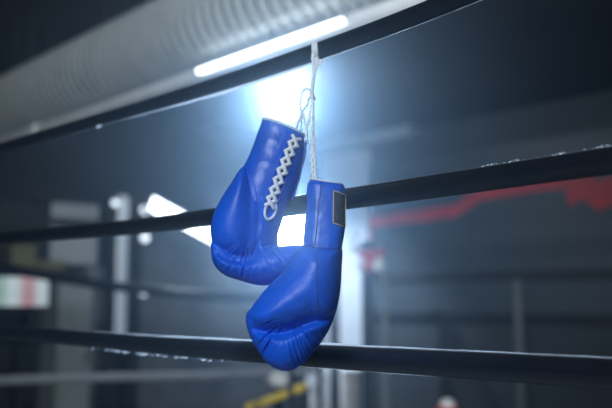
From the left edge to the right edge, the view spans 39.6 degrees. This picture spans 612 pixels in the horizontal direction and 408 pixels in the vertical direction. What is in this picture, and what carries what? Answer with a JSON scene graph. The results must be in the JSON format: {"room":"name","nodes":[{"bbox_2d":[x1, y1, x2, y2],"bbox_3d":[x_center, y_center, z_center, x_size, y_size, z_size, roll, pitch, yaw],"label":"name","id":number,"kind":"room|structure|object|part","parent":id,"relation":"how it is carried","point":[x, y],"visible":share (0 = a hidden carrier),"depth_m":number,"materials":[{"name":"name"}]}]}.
{"room":"boxing gym","nodes":[
{"label":"boxing gym","id":0,"kind":"room"},
{"bbox_2d":[0,116,325,407],"bbox_3d":[-5.545,0.631,8.127,15.480,4.230,0.200,6,-9,-41],"label":"wall","id":1,"kind":"structure","parent":0,"point":[188,169],"depth_m":10.74,"materials":[{"name":"paint"}]},
{"bbox_2d":[1,269,72,282],"bbox_3d":[-3.179,0.880,9.867,0.875,0.235,0.300,6,-9,-41],"label":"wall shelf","id":2,"kind":"object","parent":1,"relation":"attached to","point":[60,271],"visible":0.18,"depth_m":9.97,"materials":[{"name":"metal"}]},
{"bbox_2d":[3,245,36,267],"bbox_3d":[-3.295,0.616,9.794,0.306,0.274,0.240,6,-9,-41],"label":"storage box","id":3,"kind":"object","parent":2,"relation":"on","point":[24,255],"visible":0.8,"depth_m":9.71,"materials":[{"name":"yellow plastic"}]},
{"bbox_3d":[-3.295,0.505,9.807,0.306,0.050,0.240,6,-9,-41],"label":"lid","id":4,"kind":"part","parent":3,"relation":"part of","materials":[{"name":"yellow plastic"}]},
{"bbox_2d":[35,260,65,269],"bbox_3d":[-3.041,0.723,10.008,0.356,0.110,0.240,6,-9,-41],"label":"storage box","id":5,"kind":"object","parent":2,"relation":"on","point":[40,264],"visible":0.67,"depth_m":9.91,"materials":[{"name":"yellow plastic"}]},
{"bbox_3d":[-3.041,0.693,10.011,0.356,0.050,0.240,6,-9,-41],"label":"lid","id":6,"kind":"part","parent":5,"relation":"part of","materials":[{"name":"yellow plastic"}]},
{"bbox_2d":[49,202,98,264],"bbox_3d":[-2.829,0.365,10.405,0.619,0.736,0.050,6,-9,-41],"label":"window","id":7,"kind":"structure","parent":1,"relation":"in","point":[76,251],"depth_m":10.39,"materials":[{"name":"grey glass"}]},
{"bbox_3d":[-2.819,0.232,10.409,0.619,0.120,0.020,6,-9,-41],"label":"frame","id":8,"kind":"part","parent":7,"relation":"part of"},
{"bbox_2d":[115,196,128,333],"bbox_3d":[-2.354,0.780,10.794,0.171,1.775,0.030,6,-9,-41],"label":"window","id":9,"kind":"structure","parent":1,"relation":"in","point":[123,201],"depth_m":10.78,"materials":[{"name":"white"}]},
{"bbox_2d":[144,195,182,215],"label":"lamp","id":10,"kind":"object","parent":1,"relation":"attached to","point":[156,206],"depth_m":9.29,"materials":[{"name":"white"}]},
{"bbox_2d":[138,214,287,407],"bbox_3d":[-1.206,1.673,11.668,2.476,2.914,0.100,6,-9,-41],"label":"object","id":11,"kind":"structure","parent":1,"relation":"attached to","point":[188,236],"depth_m":11.33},
{"bbox_2d":[0,0,611,143],"bbox_3d":[-0.279,-2.172,2.600,15.680,0.100,15.876,6,-9,-41],"label":"ceiling","id":12,"kind":"structure","parent":0,"point":[483,57],"depth_m":8.87,"materials":[{"name":"paint"}]},
{"bbox_2d":[0,0,385,138],"bbox_3d":[-0.431,-1.335,5.204,0.600,0.979,11.096,6,-9,-41],"label":"air duct","id":13,"kind":"object","parent":12,"relation":"hanging from","point":[156,41],"visible":0.74,"depth_m":5.51,"materials":[{"name":"metal"}]},
{"bbox_2d":[0,0,425,141],"bbox_3d":[-0.535,-1.285,5.093,0.120,1.104,11.076,6,-9,-41],"label":"pipe","id":14,"kind":"object","parent":12,"relation":"hanging from","point":[372,13],"visible":0.61,"depth_m":4.90,"materials":[{"name":"grey metal"}]},
{"bbox_2d":[196,17,348,73],"bbox_3d":[-0.213,-0.852,4.620,0.077,0.050,1.290,6,-9,-41],"label":"lamp","id":15,"kind":"object","parent":14,"relation":"attached to","point":[341,20],"visible":0.89,"depth_m":4.51,"materials":[{"name":"white"}]},
{"bbox_2d":[326,90,611,407],"bbox_3d":[5.520,0.555,7.450,0.200,4.230,15.876,6,-9,-41],"label":"wall","id":16,"kind":"structure","parent":0,"point":[591,112],"depth_m":10.81,"materials":[{"name":"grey paint"}]},
{"bbox_2d":[321,149,373,407],"bbox_3d":[0.397,1.267,12.960,0.120,4.051,1.627,6,-9,-41],"label":"column","id":17,"kind":"structure","parent":16,"relation":"attached to","point":[352,169],"depth_m":12.61,"materials":[{"name":"white paint"}]},
{"bbox_2d":[315,125,422,154],"bbox_3d":[0.872,-0.929,12.531,0.300,0.142,2.004,6,-9,-41],"label":"trim","id":18,"kind":"structure","parent":16,"relation":"attached to","point":[407,132],"depth_m":12.31,"materials":[{"name":"paint"}]},
{"bbox_2d":[370,128,611,274],"bbox_3d":[5.792,-0.370,7.048,0.060,1.586,14.563,6,-9,-41],"label":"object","id":19,"kind":"structure","parent":16,"relation":"attached to","point":[532,230],"depth_m":10.74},
{"bbox_2d":[370,176,611,240],"bbox_3d":[2.223,0.074,11.010,0.004,0.690,4.143,6,-9,-41],"label":"stripe","id":20,"kind":"object","parent":16,"relation":"attached to","point":[598,194],"depth_m":10.65,"materials":[{"name":"red paint"}]},
{"bbox_2d":[372,278,611,313],"bbox_3d":[5.792,0.739,6.923,0.060,0.401,14.563,6,-9,-41],"label":"trim","id":21,"kind":"structure","parent":16,"relation":"attached to","point":[563,296],"depth_m":10.68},
{"bbox_2d":[372,267,611,282],"bbox_3d":[5.777,0.477,6.939,0.100,0.122,14.563,6,-9,-41],"label":"trim","id":22,"kind":"structure","parent":16,"relation":"attached to","point":[602,272],"depth_m":10.61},
{"bbox_2d":[372,311,611,320],"bbox_3d":[5.777,0.976,6.883,0.100,0.080,14.563,6,-9,-41],"label":"trim","id":23,"kind":"structure","parent":16,"relation":"attached to","point":[466,315],"depth_m":10.62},
{"bbox_2d":[513,280,525,407],"bbox_3d":[2.604,1.965,10.330,0.050,2.074,0.101,6,-9,-41],"label":"post","id":24,"kind":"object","parent":16,"relation":"attached to","point":[517,284],"depth_m":10.36,"materials":[{"name":"grey metal"}]},
{"bbox_3d":[-0.279,2.131,2.114,15.680,0.100,15.876,6,-9,-41],"label":"floor","id":25,"kind":"structure","parent":0,"visible":0},
{"bbox_2d":[0,273,49,407],"bbox_3d":[-2.676,1.648,7.482,0.808,2.064,0.110,6,-9,-41],"label":"sign board","id":26,"kind":"object","parent":25,"relation":"on","point":[16,292],"visible":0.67,"depth_m":7.65,"materials":[{"name":"grey"}]},
{"bbox_3d":[-2.493,1.811,7.646,0.040,1.777,0.040,6,-9,-41],"label":"leg","id":27,"kind":"part","parent":26,"relation":"part of","materials":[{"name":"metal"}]},
{"bbox_2d":[38,283,91,407],"bbox_3d":[-2.813,1.946,9.931,0.419,2.021,0.490,6,-9,-41],"label":"pillar","id":28,"kind":"structure","parent":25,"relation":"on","point":[70,305],"depth_m":9.80,"materials":[{"name":"grey metal"}]},
{"bbox_3d":[-2.671,1.913,9.773,0.379,1.931,0.020,6,-9,-41],"label":"door","id":29,"kind":"part","parent":28,"relation":"part of","materials":[{"name":"grey metal"}]},
{"bbox_2d":[77,267,103,407],"bbox_3d":[-2.562,1.883,10.277,0.350,2.224,0.320,6,-9,-41],"label":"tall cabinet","id":30,"kind":"object","parent":25,"relation":"on","point":[91,272],"visible":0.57,"depth_m":10.16,"materials":[{"name":"grey metal"}]},
{"bbox_3d":[-2.462,1.846,10.168,0.310,2.114,0.020,6,-9,-41],"label":"door","id":31,"kind":"part","parent":30,"relation":"part of","materials":[{"name":"grey metal"}]},
{"bbox_2d":[100,193,339,407],"bbox_3d":[-0.862,1.489,10.121,3.411,2.973,0.090,6,-9,-41],"label":"fence","id":32,"kind":"object","parent":25,"relation":"on","point":[111,212],"visible":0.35,"depth_m":9.40,"materials":[{"name":"metal"}]},
{"bbox_3d":[-2.100,1.366,9.033,0.107,2.973,0.090,6,-9,-41],"label":"post","id":33,"kind":"part","parent":32,"relation":"part of","materials":[{"name":"metal"}]},
{"bbox_2d":[110,200,117,205],"bbox_3d":[-2.060,-0.008,9.107,0.067,0.070,0.125,6,-9,-41],"label":"round lamp","id":34,"kind":"object","parent":32,"relation":"attached to","point":[114,202],"visible":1,"depth_m":9.07,"materials":[{"name":"white"}]},
{"bbox_3d":[-1.877,1.388,9.229,0.112,2.973,0.090,6,-9,-41],"label":"post","id":35,"kind":"part","parent":32,"relation":"part of","materials":[{"name":"metal"}]},
{"bbox_2d":[139,206,147,213],"bbox_3d":[-1.780,0.068,9.338,0.091,0.096,0.138,6,-9,-41],"label":"round lamp","id":36,"kind":"object","parent":32,"relation":"attached to","point":[142,209],"visible":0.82,"depth_m":9.29,"materials":[{"name":"white"}]},
{"bbox_2d":[140,234,148,241],"bbox_3d":[-1.775,0.374,9.310,0.088,0.092,0.136,6,-9,-41],"label":"round lamp","id":37,"kind":"object","parent":32,"relation":"attached to","point":[144,237],"visible":0.99,"depth_m":9.27,"materials":[{"name":"white"}]},
{"bbox_2d":[181,226,211,245],"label":"lamp","id":38,"kind":"object","parent":32,"relation":"attached to","point":[203,234],"depth_m":9.64,"materials":[{"name":"white"}]},
{"bbox_3d":[0.381,1.731,11.202,0.090,2.735,0.085,6,-9,-41],"label":"post","id":39,"kind":"part","parent":32,"relation":"part of","materials":[{"name":"metal"}]},
{"bbox_2d":[245,382,308,407],"bbox_3d":[-0.219,1.947,6.344,0.487,1.215,0.058,0,-6,2],"label":"barrier","id":40,"kind":"object","parent":25,"relation":"on","point":[302,387],"visible":1,"depth_m":6.37,"materials":[{"name":"yellow paint"}]},
{"bbox_3d":[0.000,1.960,6.333,0.050,1.187,0.050,6,-9,-41],"label":"post","id":41,"kind":"part","parent":40,"relation":"part of","materials":[{"name":"metal"}]},
{"bbox_2d":[267,372,287,407],"bbox_3d":[-0.219,1.984,6.837,0.198,1.252,0.198,6,-9,-41],"label":"pad","id":42,"kind":"object","parent":25,"relation":"on","point":[278,381],"visible":0.88,"depth_m":6.83,"materials":[{"name":"white leather"}]},
{"bbox_2d":[278,215,304,407],"bbox_3d":[-0.013,1.202,4.864,0.729,2.354,0.712,6,-9,-41],"label":"floodlight","id":43,"kind":"object","parent":25,"relation":"on","point":[291,232],"visible":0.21,"depth_m":5.00,"materials":[{"name":"white"}]},
{"bbox_2d":[317,340,322,407],"bbox_3d":[0.142,1.883,8.612,0.320,1.850,0.320,6,-9,-41],"label":"barrier post","id":44,"kind":"object","parent":25,"relation":"on","point":[320,370],"visible":0.33,"depth_m":8.59,"materials":[{"name":"metal"}]},
{"bbox_2d":[306,368,361,407],"bbox_3d":[0.435,2.706,11.672,0.545,0.902,0.799,6,-9,-41],"label":"post","id":45,"kind":"object","parent":25,"relation":"on","point":[350,381],"visible":0.44,"depth_m":11.37,"materials":[{"name":"metal"}]},
{"bbox_3d":[0.130,2.680,11.662,0.020,0.792,0.374,6,-9,-41],"label":"door","id":46,"kind":"part","parent":45,"relation":"part of","materials":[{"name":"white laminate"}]},
{"bbox_3d":[0.385,2.647,11.375,0.020,0.792,0.374,6,-9,-41],"label":"door","id":47,"kind":"part","parent":45,"relation":"part of","materials":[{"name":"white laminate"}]},
{"bbox_2d":[360,240,388,407],"bbox_3d":[0.816,1.711,10.245,0.500,2.559,0.654,6,-9,-41],"label":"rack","id":48,"kind":"object","parent":25,"relation":"on","point":[366,278],"visible":0.84,"depth_m":10.33,"materials":[{"name":"grey metal"}]},
{"bbox_2d":[348,231,359,253],"bbox_3d":[0.598,0.472,10.481,0.126,0.277,0.136,6,-9,-41],"label":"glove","id":49,"kind":"object","parent":48,"relation":"hanging from","point":[354,247],"visible":1,"depth_m":10.44,"materials":[{"name":"white leather"}]},
{"bbox_2d":[354,248,366,272],"bbox_3d":[0.681,0.690,10.360,0.138,0.311,0.153,6,-9,-41],"label":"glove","id":50,"kind":"object","parent":48,"relation":"hanging from","point":[362,254],"visible":0.92,"depth_m":10.32,"materials":[{"name":"white leather"}]},
{"bbox_2d":[363,247,374,272],"bbox_3d":[0.776,0.671,10.254,0.138,0.311,0.153,6,-9,-41],"label":"glove","id":51,"kind":"object","parent":48,"relation":"hanging from","point":[367,265],"visible":0.93,"depth_m":10.21,"materials":[{"name":"red leather"}]},
{"bbox_2d":[372,247,385,272],"bbox_3d":[0.875,0.663,10.142,0.138,0.311,0.153,6,-9,-41],"label":"glove","id":52,"kind":"object","parent":48,"relation":"hanging from","point":[379,265],"visible":1,"depth_m":10.10,"materials":[{"name":"white leather"}]},
{"bbox_3d":[0.940,1.745,10.101,0.070,2.459,0.070,6,-9,-41],"label":"post","id":53,"kind":"part","parent":48,"relation":"part of","materials":[{"name":"grey metal"}]},
{"bbox_2d":[437,398,456,407],"bbox_3d":[0.995,1.939,5.945,0.400,1.140,0.400,6,-9,-41],"label":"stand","id":54,"kind":"object","parent":25,"relation":"on","point":[445,403],"visible":1,"depth_m":5.96,"materials":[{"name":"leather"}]},
{"bbox_3d":[-2.663,1.440,6.167,0.320,2.182,0.320,6,-9,-41],"label":"barrier post","id":55,"kind":"object","parent":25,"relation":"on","visible":0},
{"bbox_2d":[0,262,259,302],"bbox_3d":[-1.284,0.695,7.477,3.704,0.412,0.084,6,-9,-41],"label":"rope","id":56,"kind":"object","parent":55,"relation":"attached to","point":[7,268],"visible":0.78,"depth_m":7.19,"materials":[{"name":"black plastic"}]},
{"bbox_2d":[0,367,317,385],"bbox_3d":[-1.267,1.500,7.402,3.653,0.168,0.072,6,-9,-41],"label":"rope","id":57,"kind":"object","parent":55,"relation":"attached to","point":[199,375],"visible":0.9,"depth_m":7.24,"materials":[{"name":"paint"}]},
{"bbox_3d":[-2.044,1.314,-0.220,6.042,1.000,7.000,6,-9,-41],"label":"platform","id":58,"kind":"object","parent":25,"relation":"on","visible":0},
{"bbox_3d":[1.828,-0.051,-0.719,0.180,1.600,0.140,6,-9,-41],"label":"post","id":59,"kind":"object","parent":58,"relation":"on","visible":0},
{"bbox_2d":[0,0,480,152],"bbox_3d":[-0.159,-0.312,1.572,0.028,0.227,5.821,6,-9,-41],"label":"rope","id":60,"kind":"object","parent":59,"relation":"attached to","point":[428,10],"visible":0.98,"depth_m":1.46,"materials":[{"name":"black plastic"}]},
{"bbox_2d":[291,40,322,199],"bbox_3d":[0.003,-0.138,1.300,0.050,0.261,0.170,0,-6,0],"label":"string","id":61,"kind":"object","parent":60,"relation":"hanging from","point":[316,61],"visible":0.91,"depth_m":1.30,"materials":[{"name":"white fabric"}]},
{"bbox_2d":[210,118,304,285],"bbox_3d":[-0.071,-0.005,1.266,0.139,0.251,0.101,0,-6,1],"label":"glove","id":62,"kind":"object","parent":61,"relation":"hanging from","point":[246,222],"visible":0.93,"depth_m":1.23,"materials":[{"name":"blue leather"}]},
{"bbox_2d":[246,178,345,370],"bbox_3d":[-0.014,0.095,1.173,0.138,0.268,0.102,0,-6,-2],"label":"glove","id":63,"kind":"object","parent":61,"relation":"hanging from","point":[293,315],"visible":1,"depth_m":1.14,"materials":[{"name":"blue leather"}]},
{"bbox_2d":[0,325,611,389],"bbox_3d":[-0.159,0.251,1.509,0.033,0.059,5.820,6,-9,-41],"label":"rope","id":64,"kind":"object","parent":59,"relation":"attached to","point":[593,372],"visible":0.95,"depth_m":1.19,"materials":[{"name":"black plastic"}]},
{"bbox_2d":[0,145,611,244],"bbox_3d":[-0.159,-0.006,1.538,0.031,0.090,5.821,6,-9,-41],"label":"rope","id":65,"kind":"object","parent":59,"relation":"attached to","point":[563,166],"visible":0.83,"depth_m":1.17,"materials":[{"name":"black plastic"}]}
]}

